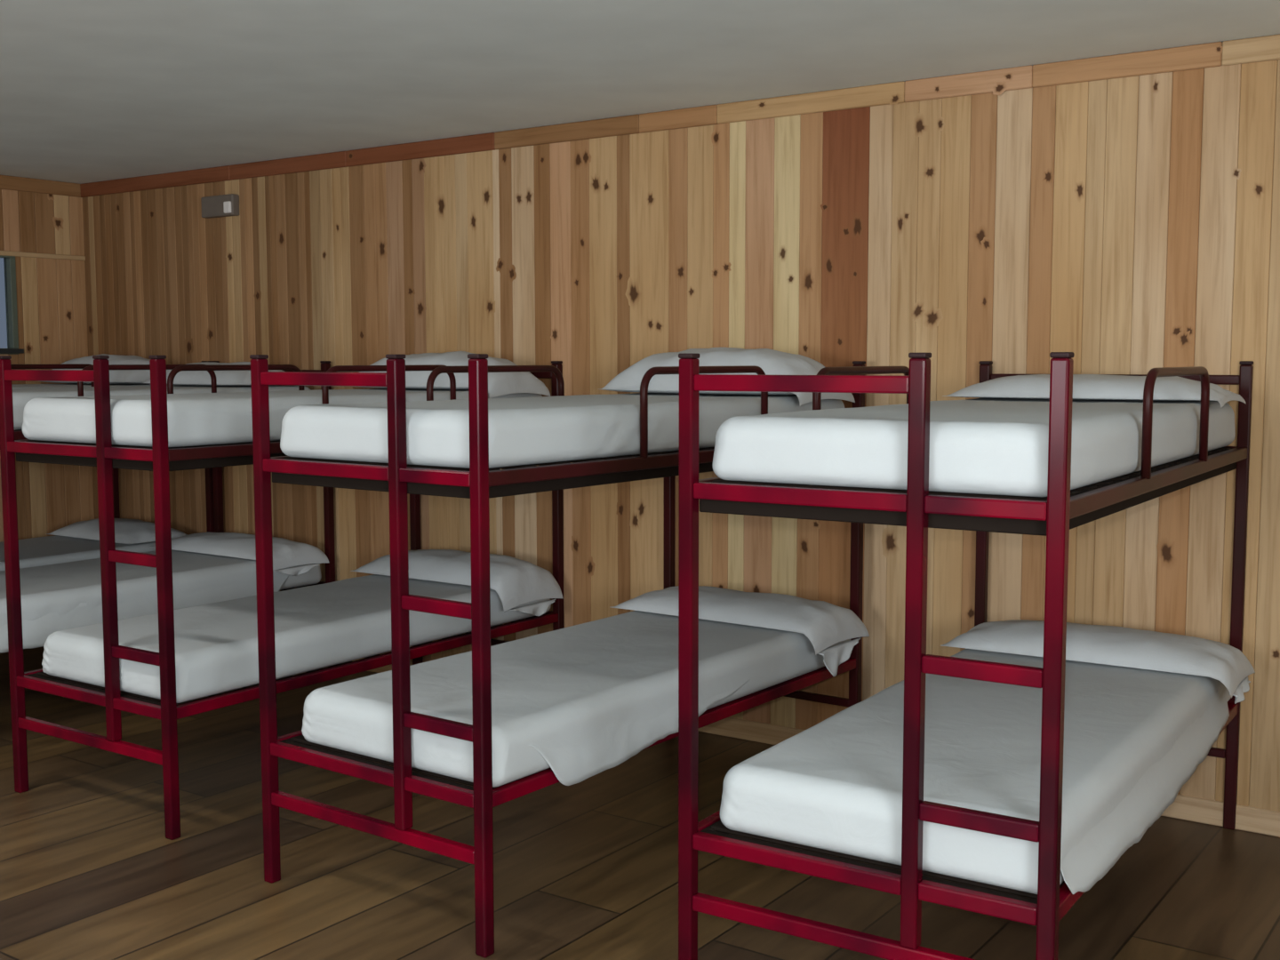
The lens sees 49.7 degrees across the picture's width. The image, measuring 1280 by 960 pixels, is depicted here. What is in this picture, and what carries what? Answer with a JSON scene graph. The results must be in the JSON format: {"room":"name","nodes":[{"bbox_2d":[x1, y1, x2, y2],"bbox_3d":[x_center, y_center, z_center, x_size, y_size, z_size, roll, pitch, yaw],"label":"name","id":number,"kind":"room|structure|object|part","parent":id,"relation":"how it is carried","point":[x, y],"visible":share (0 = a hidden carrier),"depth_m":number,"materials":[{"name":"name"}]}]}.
{"room":"dormitory","nodes":[
{"label":"dormitory","id":0,"kind":"room"},
{"bbox_2d":[0,189,94,542],"bbox_3d":[-5.828,-0.181,5.156,0.101,2.748,8.527,3,6,35],"label":"wall","id":1,"kind":"structure","parent":0,"point":[52,294],"depth_m":8.28,"materials":[{"name":"brown wood"}]},
{"bbox_2d":[0,255,23,354],"bbox_3d":[-3.976,-0.995,7.647,0.120,0.595,1.115,3,6,35],"label":"window","id":2,"kind":"structure","parent":1,"relation":"in","point":[9,332],"depth_m":8.07,"materials":[{"name":"grey paint"}]},
{"bbox_3d":[-3.995,-0.999,7.685,0.005,0.525,1.005,3,6,35],"label":"pane","id":3,"kind":"part","parent":2,"relation":"part of","materials":[{"name":"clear glass"}]},
{"bbox_3d":[-3.948,-0.716,7.652,0.052,0.027,1.115,3,6,35],"label":"sill","id":4,"kind":"part","parent":2,"relation":"part of","materials":[{"name":"paint"}]},
{"bbox_2d":[0,175,80,197],"bbox_3d":[-5.789,-1.456,5.006,0.015,0.080,8.313,3,6,35],"label":"trim","id":5,"kind":"structure","parent":1,"relation":"attached to","point":[6,182],"depth_m":8.17,"materials":[{"name":"brown wood"}]},
{"bbox_2d":[0,250,85,260],"bbox_3d":[-5.785,-1.050,5.048,0.015,0.028,8.327,3,6,35],"label":"trim","id":6,"kind":"structure","parent":1,"relation":"attached to","point":[2,252],"depth_m":8.21,"materials":[{"name":"brown wood"}]},
{"bbox_2d":[0,646,1279,959],"bbox_3d":[-1.815,1.480,2.478,9.900,0.100,8.527,3,6,35],"label":"floor","id":7,"kind":"structure","parent":0,"point":[587,869],"depth_m":4.35,"materials":[{"name":"brown wood"}]},
{"bbox_2d":[61,360,214,532],"bbox_3d":[-3.431,0.183,7.229,0.949,1.650,2.198,3,6,35],"label":"bunk bed","id":8,"kind":"object","parent":7,"relation":"on","point":[209,484],"visible":0.05,"depth_m":7.84,"materials":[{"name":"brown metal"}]},
{"bbox_2d":[0,535,155,571],"bbox_3d":[-3.433,0.467,7.245,0.838,0.170,2.092,3,6,35],"label":"mattress","id":9,"kind":"object","parent":8,"relation":"on","point":[39,551],"visible":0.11,"depth_m":7.42,"materials":[{"name":"white fabric"}]},
{"bbox_2d":[45,518,187,543],"bbox_3d":[-2.974,0.273,7.885,0.800,0.100,0.420,3,6,35],"label":"pillow","id":10,"kind":"object","parent":9,"relation":"on","point":[126,531],"visible":0.73,"depth_m":7.73,"materials":[{"name":"white fabric"}]},
{"bbox_2d":[12,383,167,388],"bbox_3d":[-3.437,-0.407,7.170,0.874,0.161,2.094,3,6,35],"label":"mattress","id":11,"kind":"object","parent":8,"relation":"on","point":[65,385],"visible":0.07,"depth_m":7.54,"materials":[{"name":"white fabric"}]},
{"bbox_2d":[44,353,150,383],"bbox_3d":[-2.982,-0.628,7.799,0.840,0.165,0.420,3,6,35],"label":"pillow","id":12,"kind":"object","parent":11,"relation":"on","point":[119,376],"visible":0.41,"depth_m":7.56,"materials":[{"name":"white fabric"}]},
{"bbox_3d":[-3.183,0.100,8.370,0.040,1.613,0.040,3,6,35],"label":"post","id":13,"kind":"part","parent":8,"relation":"part of","materials":[{"name":"red metal"}]},
{"bbox_3d":[-2.440,0.145,7.850,0.040,1.613,0.040,3,6,35],"label":"post","id":14,"kind":"part","parent":8,"relation":"part of","materials":[{"name":"red metal"}]},
{"bbox_2d":[11,360,335,666],"bbox_3d":[-2.635,0.231,6.678,0.949,1.650,2.198,3,6,35],"label":"bunk bed","id":15,"kind":"object","parent":7,"relation":"on","point":[217,472],"visible":0.23,"depth_m":7.28,"materials":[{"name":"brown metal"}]},
{"bbox_3d":[-2.264,-0.235,6.375,0.032,0.040,2.117,3,6,35],"label":"rail","id":16,"kind":"part","parent":15,"relation":"part of","materials":[{"name":"red metal"}]},
{"bbox_3d":[-3.010,-0.437,6.891,0.025,0.281,0.735,3,6,35],"label":"guard rail","id":17,"kind":"part","parent":15,"relation":"part of","materials":[{"name":"red metal"}]},
{"bbox_3d":[-2.254,-0.391,6.362,0.025,0.281,0.735,3,6,35],"label":"guard rail","id":18,"kind":"part","parent":15,"relation":"part of","materials":[{"name":"red metal"}]},
{"bbox_2d":[0,549,321,652],"bbox_3d":[-2.593,0.545,6.667,0.862,0.227,2.092,3,6,35],"label":"mattress","id":19,"kind":"object","parent":15,"relation":"on","point":[55,597],"visible":0.52,"depth_m":6.43,"materials":[{"name":"white fabric"}]},
{"bbox_2d":[171,532,255,559],"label":"pillow","id":20,"kind":"object","parent":19,"relation":"on","point":[225,544],"depth_m":7.18,"materials":[{"name":"white fabric"}]},
{"bbox_2d":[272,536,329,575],"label":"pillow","id":21,"kind":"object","parent":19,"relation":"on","point":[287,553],"depth_m":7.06,"materials":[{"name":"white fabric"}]},
{"bbox_2d":[12,384,310,429],"bbox_3d":[-2.634,-0.359,6.614,0.866,0.160,2.092,3,6,35],"label":"mattress","id":22,"kind":"object","parent":15,"relation":"on","point":[20,396],"visible":0.22,"depth_m":6.40,"materials":[{"name":"white fabric"}]},
{"bbox_2d":[142,361,284,385],"bbox_3d":[-2.186,-0.559,7.250,0.860,0.122,0.420,3,6,35],"label":"pillow","id":23,"kind":"object","parent":22,"relation":"on","point":[199,378],"visible":0.54,"depth_m":7.05,"materials":[{"name":"white fabric"}]},
{"bbox_3d":[-2.387,0.148,7.819,0.040,1.613,0.040,3,6,35],"label":"post","id":24,"kind":"part","parent":15,"relation":"part of","materials":[{"name":"red metal"}]},
{"bbox_3d":[-2.016,-0.582,7.492,0.868,0.033,0.026,3,6,35],"label":"head rail","id":25,"kind":"part","parent":15,"relation":"part of","materials":[{"name":"red metal"}]},
{"bbox_3d":[-1.643,0.193,7.299,0.040,1.613,0.040,3,6,35],"label":"post","id":26,"kind":"part","parent":15,"relation":"part of","materials":[{"name":"red metal"}]},
{"bbox_2d":[0,355,564,839],"bbox_3d":[-1.367,0.305,5.809,0.949,1.650,2.198,3,6,34],"label":"bunk bed","id":27,"kind":"object","parent":7,"relation":"on","point":[160,459],"visible":0.56,"depth_m":4.88,"materials":[{"name":"red metal"}]},
{"bbox_3d":[-2.352,0.369,5.181,0.040,1.638,0.040,3,6,34],"label":"post","id":28,"kind":"part","parent":27,"relation":"part of","materials":[{"name":"red metal"}]},
{"bbox_3d":[-1.741,0.675,6.100,0.032,0.040,2.117,3,6,34],"label":"rail","id":29,"kind":"part","parent":27,"relation":"part of","materials":[{"name":"red metal"}]},
{"bbox_3d":[-2.108,-0.374,4.946,0.556,0.040,0.030,3,6,34],"label":"foot rail","id":30,"kind":"part","parent":27,"relation":"part of","materials":[{"name":"red metal"}]},
{"bbox_3d":[-1.979,-0.103,4.881,0.868,0.040,0.032,3,6,34],"label":"rail","id":31,"kind":"part","parent":27,"relation":"part of","materials":[{"name":"red metal"}]},
{"bbox_3d":[-1.977,0.776,4.959,0.868,0.040,0.032,3,6,34],"label":"rail","id":32,"kind":"part","parent":27,"relation":"part of","materials":[{"name":"red metal"}]},
{"bbox_3d":[-1.861,0.252,4.832,0.040,1.344,0.040,3,6,34],"label":"ladder post","id":33,"kind":"part","parent":27,"relation":"part of","materials":[{"name":"red metal"}]},
{"bbox_3d":[-1.604,0.413,4.668,0.040,1.638,0.040,3,6,34],"label":"post","id":34,"kind":"part","parent":27,"relation":"part of","materials":[{"name":"red metal"}]},
{"bbox_3d":[-0.994,-0.160,5.510,0.032,0.040,2.117,3,6,34],"label":"rail","id":35,"kind":"part","parent":27,"relation":"part of","materials":[{"name":"red metal"}]},
{"bbox_3d":[-1.745,-0.361,6.018,0.025,0.281,0.735,3,6,34],"label":"guard rail","id":36,"kind":"part","parent":27,"relation":"part of","materials":[{"name":"red metal"}]},
{"bbox_2d":[21,388,542,447],"bbox_3d":[-1.368,-0.284,5.746,0.871,0.161,2.094,3,6,34],"label":"mattress","id":37,"kind":"object","parent":27,"relation":"on","point":[196,419],"visible":0.55,"depth_m":4.93,"materials":[{"name":"white fabric"}]},
{"bbox_2d":[402,351,472,388],"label":"pillow","id":38,"kind":"object","parent":37,"relation":"on","point":[414,379],"depth_m":6.22,"materials":[{"name":"white fabric"}]},
{"bbox_2d":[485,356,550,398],"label":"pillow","id":39,"kind":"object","parent":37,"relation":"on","point":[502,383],"depth_m":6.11,"materials":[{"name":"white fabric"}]},
{"bbox_2d":[41,574,550,703],"bbox_3d":[-1.329,0.593,5.796,0.818,0.171,2.096,3,6,34],"label":"mattress","id":40,"kind":"object","parent":27,"relation":"on","point":[320,626],"visible":0.56,"depth_m":5.26,"materials":[{"name":"white fabric"}]},
{"bbox_2d":[408,549,471,585],"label":"pillow","id":41,"kind":"object","parent":40,"relation":"on","point":[452,566],"depth_m":6.29,"materials":[{"name":"white fabric"}]},
{"bbox_2d":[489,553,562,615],"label":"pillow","id":42,"kind":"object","parent":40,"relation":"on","point":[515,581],"depth_m":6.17,"materials":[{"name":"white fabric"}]},
{"bbox_3d":[-0.993,0.719,5.588,0.032,0.040,2.117,3,6,34],"label":"rail","id":43,"kind":"part","parent":27,"relation":"part of","materials":[{"name":"red metal"}]},
{"bbox_3d":[-0.984,-0.316,5.497,0.025,0.281,0.735,3,6,34],"label":"guard rail","id":44,"kind":"part","parent":27,"relation":"part of","materials":[{"name":"red metal"}]},
{"bbox_3d":[-1.131,0.223,6.952,0.040,1.613,0.040,3,6,34],"label":"post","id":45,"kind":"part","parent":27,"relation":"part of","materials":[{"name":"red metal"}]},
{"bbox_3d":[-0.758,-0.507,6.630,0.868,0.033,0.026,3,6,34],"label":"head rail","id":46,"kind":"part","parent":27,"relation":"part of","materials":[{"name":"red metal"}]},
{"bbox_3d":[-0.382,0.267,6.440,0.040,1.613,0.040,3,6,34],"label":"post","id":47,"kind":"part","parent":27,"relation":"part of","materials":[{"name":"red metal"}]},
{"bbox_2d":[249,353,865,957],"bbox_3d":[-0.150,0.387,4.870,0.949,1.650,2.198,4,6,36],"label":"bunk bed","id":48,"kind":"object","parent":7,"relation":"on","point":[478,483],"visible":0.65,"depth_m":3.96,"materials":[{"name":"red metal"}]},
{"bbox_3d":[-1.158,0.447,4.277,0.040,1.638,0.040,4,6,36],"label":"post","id":49,"kind":"part","parent":48,"relation":"part of","materials":[{"name":"red metal"}]},
{"bbox_3d":[-0.516,-0.124,5.096,0.032,0.040,2.117,4,6,36],"label":"rail","id":50,"kind":"part","parent":48,"relation":"part of","materials":[{"name":"red metal"}]},
{"bbox_3d":[-0.514,0.755,5.174,0.032,0.040,2.117,4,6,36],"label":"rail","id":51,"kind":"part","parent":48,"relation":"part of","materials":[{"name":"red metal"}]},
{"bbox_3d":[-0.920,-0.295,4.033,0.556,0.040,0.030,4,6,36],"label":"foot rail","id":52,"kind":"part","parent":48,"relation":"part of","materials":[{"name":"red metal"}]},
{"bbox_3d":[-0.794,-0.024,3.964,0.868,0.040,0.032,4,6,36],"label":"rail","id":53,"kind":"part","parent":48,"relation":"part of","materials":[{"name":"red metal"}]},
{"bbox_3d":[-0.793,0.856,4.042,0.868,0.040,0.032,4,6,36],"label":"rail","id":54,"kind":"part","parent":48,"relation":"part of","materials":[{"name":"red metal"}]},
{"bbox_3d":[-0.680,0.331,3.911,0.040,1.344,0.040,4,6,36],"label":"ladder post","id":55,"kind":"part","parent":48,"relation":"part of","materials":[{"name":"red metal"}]},
{"bbox_3d":[-0.429,0.493,3.738,0.040,1.638,0.040,4,6,36],"label":"post","id":56,"kind":"part","parent":48,"relation":"part of","materials":[{"name":"red metal"}]},
{"bbox_3d":[-0.519,-0.281,5.092,0.025,0.281,0.735,4,6,36],"label":"guard rail","id":57,"kind":"part","parent":48,"relation":"part of","materials":[{"name":"red metal"}]},
{"bbox_2d":[280,392,844,468],"bbox_3d":[-0.149,-0.202,4.805,0.873,0.160,2.093,4,6,36],"label":"mattress","id":58,"kind":"object","parent":48,"relation":"on","point":[535,429],"visible":0.63,"depth_m":4.09,"materials":[{"name":"white fabric"}]},
{"bbox_2d":[600,347,855,406],"bbox_3d":[0.328,-0.413,5.418,0.933,0.216,0.420,4,6,36],"label":"pillow","id":59,"kind":"object","parent":58,"relation":"on","point":[772,362],"visible":0.64,"depth_m":5.27,"materials":[{"name":"white fabric"}]},
{"bbox_2d":[301,610,850,787],"bbox_3d":[-0.104,0.704,4.851,0.843,0.230,2.095,4,6,36],"label":"mattress","id":60,"kind":"object","parent":48,"relation":"on","point":[580,701],"visible":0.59,"depth_m":4.30,"materials":[{"name":"white fabric"}]},
{"bbox_2d":[611,585,869,676],"bbox_3d":[0.391,0.571,5.472,0.972,0.252,0.420,4,6,36],"label":"pillow","id":61,"kind":"object","parent":60,"relation":"on","point":[826,625],"visible":0.92,"depth_m":5.26,"materials":[{"name":"white fabric"}]},
{"bbox_3d":[0.213,-0.078,4.557,0.032,0.040,2.117,4,6,36],"label":"rail","id":62,"kind":"part","parent":48,"relation":"part of","materials":[{"name":"red metal"}]},
{"bbox_3d":[0.128,0.305,6.003,0.040,1.613,0.040,4,6,36],"label":"post","id":63,"kind":"part","parent":48,"relation":"part of","materials":[{"name":"red metal"}]},
{"bbox_3d":[0.215,0.802,4.635,0.032,0.040,2.117,4,6,36],"label":"rail","id":64,"kind":"part","parent":48,"relation":"part of","materials":[{"name":"red metal"}]},
{"bbox_3d":[0.223,-0.234,4.543,0.025,0.281,0.735,4,6,36],"label":"guard rail","id":65,"kind":"part","parent":48,"relation":"part of","materials":[{"name":"brown metal"}]},
{"bbox_3d":[0.857,0.351,5.464,0.040,1.613,0.040,4,6,36],"label":"post","id":66,"kind":"part","parent":48,"relation":"part of","materials":[{"name":"red metal"}]},
{"bbox_2d":[678,352,1253,959],"bbox_3d":[1.090,0.453,4.101,0.949,1.650,2.198,3,6,33],"label":"bunk bed","id":67,"kind":"object","parent":7,"relation":"on","point":[917,508],"visible":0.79,"depth_m":3.17,"materials":[{"name":"red metal"}]},
{"bbox_3d":[0.121,0.518,3.448,0.040,1.638,0.040,3,6,33],"label":"post","id":68,"kind":"part","parent":67,"relation":"part of","materials":[{"name":"red metal"}]},
{"bbox_3d":[0.710,0.823,4.383,0.032,0.040,2.117,3,6,33],"label":"rail","id":69,"kind":"part","parent":67,"relation":"part of","materials":[{"name":"red metal"}]},
{"bbox_3d":[0.709,-0.056,4.305,0.032,0.040,2.117,3,6,33],"label":"rail","id":70,"kind":"part","parent":67,"relation":"part of","materials":[{"name":"red metal"}]},
{"bbox_3d":[0.369,-0.225,3.220,0.556,0.040,0.030,3,6,33],"label":"foot rail","id":71,"kind":"part","parent":67,"relation":"part of","materials":[{"name":"red metal"}]},
{"bbox_3d":[0.706,-0.213,4.301,0.025,0.281,0.735,3,6,33],"label":"guard rail","id":72,"kind":"part","parent":67,"relation":"part of","materials":[{"name":"red metal"}]},
{"bbox_3d":[0.502,0.925,3.236,0.868,0.040,0.032,3,6,33],"label":"rail","id":73,"kind":"part","parent":67,"relation":"part of","materials":[{"name":"red metal"}]},
{"bbox_3d":[0.501,0.045,3.158,0.868,0.040,0.032,3,6,33],"label":"rail","id":74,"kind":"part","parent":67,"relation":"part of","materials":[{"name":"red metal"}]},
{"bbox_3d":[0.620,0.400,3.112,0.040,1.344,0.040,3,6,33],"label":"ladder post","id":75,"kind":"part","parent":67,"relation":"part of","materials":[{"name":"red metal"}]},
{"bbox_2d":[712,397,1235,496],"bbox_3d":[1.093,-0.136,4.036,0.864,0.161,2.093,3,6,33],"label":"mattress","id":76,"kind":"object","parent":67,"relation":"on","point":[996,446],"visible":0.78,"depth_m":3.25,"materials":[{"name":"white fabric"}]},
{"bbox_2d":[942,374,1049,399],"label":"pillow","id":77,"kind":"object","parent":76,"relation":"on","point":[1033,386],"depth_m":4.66,"materials":[{"name":"white fabric"}]},
{"bbox_2d":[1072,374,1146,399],"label":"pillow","id":78,"kind":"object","parent":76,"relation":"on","point":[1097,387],"depth_m":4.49,"materials":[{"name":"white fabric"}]},
{"bbox_2d":[720,648,1231,894],"bbox_3d":[1.123,0.768,4.097,0.884,0.229,2.093,3,6,33],"label":"mattress","id":79,"kind":"object","parent":67,"relation":"on","point":[1133,738],"visible":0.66,"depth_m":3.50,"materials":[{"name":"white fabric"}]},
{"bbox_2d":[941,619,1255,703],"bbox_3d":[1.573,0.591,4.746,0.978,0.170,0.420,3,6,33],"label":"pillow","id":80,"kind":"object","parent":79,"relation":"on","point":[1112,645],"visible":0.98,"depth_m":4.58,"materials":[{"name":"white fabric"}]},
{"bbox_3d":[1.298,0.370,5.250,0.040,1.613,0.040,3,6,33],"label":"post","id":81,"kind":"part","parent":67,"relation":"part of","materials":[{"name":"red metal"}]},
{"bbox_3d":[0.882,0.561,2.955,0.040,1.638,0.040,3,6,33],"label":"post","id":82,"kind":"part","parent":67,"relation":"part of","materials":[{"name":"red metal"}]},
{"bbox_3d":[1.677,-0.361,4.936,0.868,0.033,0.026,3,6,33],"label":"head rail","id":83,"kind":"part","parent":67,"relation":"part of","materials":[{"name":"red metal"}]},
{"bbox_3d":[1.471,0.866,3.889,0.032,0.040,2.117,3,6,33],"label":"rail","id":84,"kind":"part","parent":67,"relation":"part of","materials":[{"name":"red metal"}]},
{"bbox_3d":[1.470,-0.014,3.811,0.032,0.040,2.117,3,6,33],"label":"rail","id":85,"kind":"part","parent":67,"relation":"part of","materials":[{"name":"red metal"}]},
{"bbox_3d":[1.480,-0.170,3.798,0.025,0.281,0.735,3,6,33],"label":"guard rail","id":86,"kind":"part","parent":67,"relation":"part of","materials":[{"name":"red metal"}]},
{"bbox_3d":[2.059,0.412,4.756,0.040,1.613,0.040,3,6,33],"label":"post","id":87,"kind":"part","parent":67,"relation":"part of","materials":[{"name":"red metal"}]},
{"bbox_2d":[0,0,1279,183],"bbox_3d":[-1.819,-1.308,2.231,9.900,0.100,8.527,3,6,35],"label":"ceiling","id":88,"kind":"structure","parent":0,"point":[92,91],"depth_m":4.87,"materials":[{"name":"white paint"}]},
{"bbox_2d":[82,59,1279,811],"bbox_3d":[0.603,-0.246,5.787,9.900,2.748,0.101,3,6,35],"label":"wall","id":89,"kind":"structure","parent":0,"point":[1131,225],"depth_m":5.62,"materials":[{"name":"brown wood"}]},
{"bbox_2d":[200,193,239,218],"bbox_3d":[-2.327,-1.514,7.638,0.270,0.115,0.064,3,6,35],"label":"wall fixture","id":90,"kind":"object","parent":89,"relation":"attached to","point":[222,205],"visible":1,"depth_m":7.61,"materials":[{"name":"grey plastic"}]},
{"bbox_2d":[223,200,231,213],"bbox_3d":[-2.258,-1.493,7.563,0.056,0.063,0.019,3,6,35],"label":"diffuser","id":91,"kind":"object","parent":90,"relation":"attached to","point":[227,204],"depth_m":7.55,"materials":[{"name":"white plastic"}]},
{"bbox_2d":[80,33,1279,197],"bbox_3d":[0.570,-1.512,5.630,9.699,0.097,0.019,3,6,35],"label":"trim","id":92,"kind":"structure","parent":89,"relation":"attached to","point":[1266,48],"depth_m":5.65,"materials":[{"name":"brown wood"}]},
{"bbox_2d":[352,657,1279,837],"bbox_3d":[0.574,1.082,5.861,9.699,0.086,0.016,3,6,35],"label":"baseboard","id":93,"kind":"structure","parent":89,"relation":"attached to","point":[1249,819],"depth_m":4.90,"materials":[{"name":"brown wood"}]}
]}

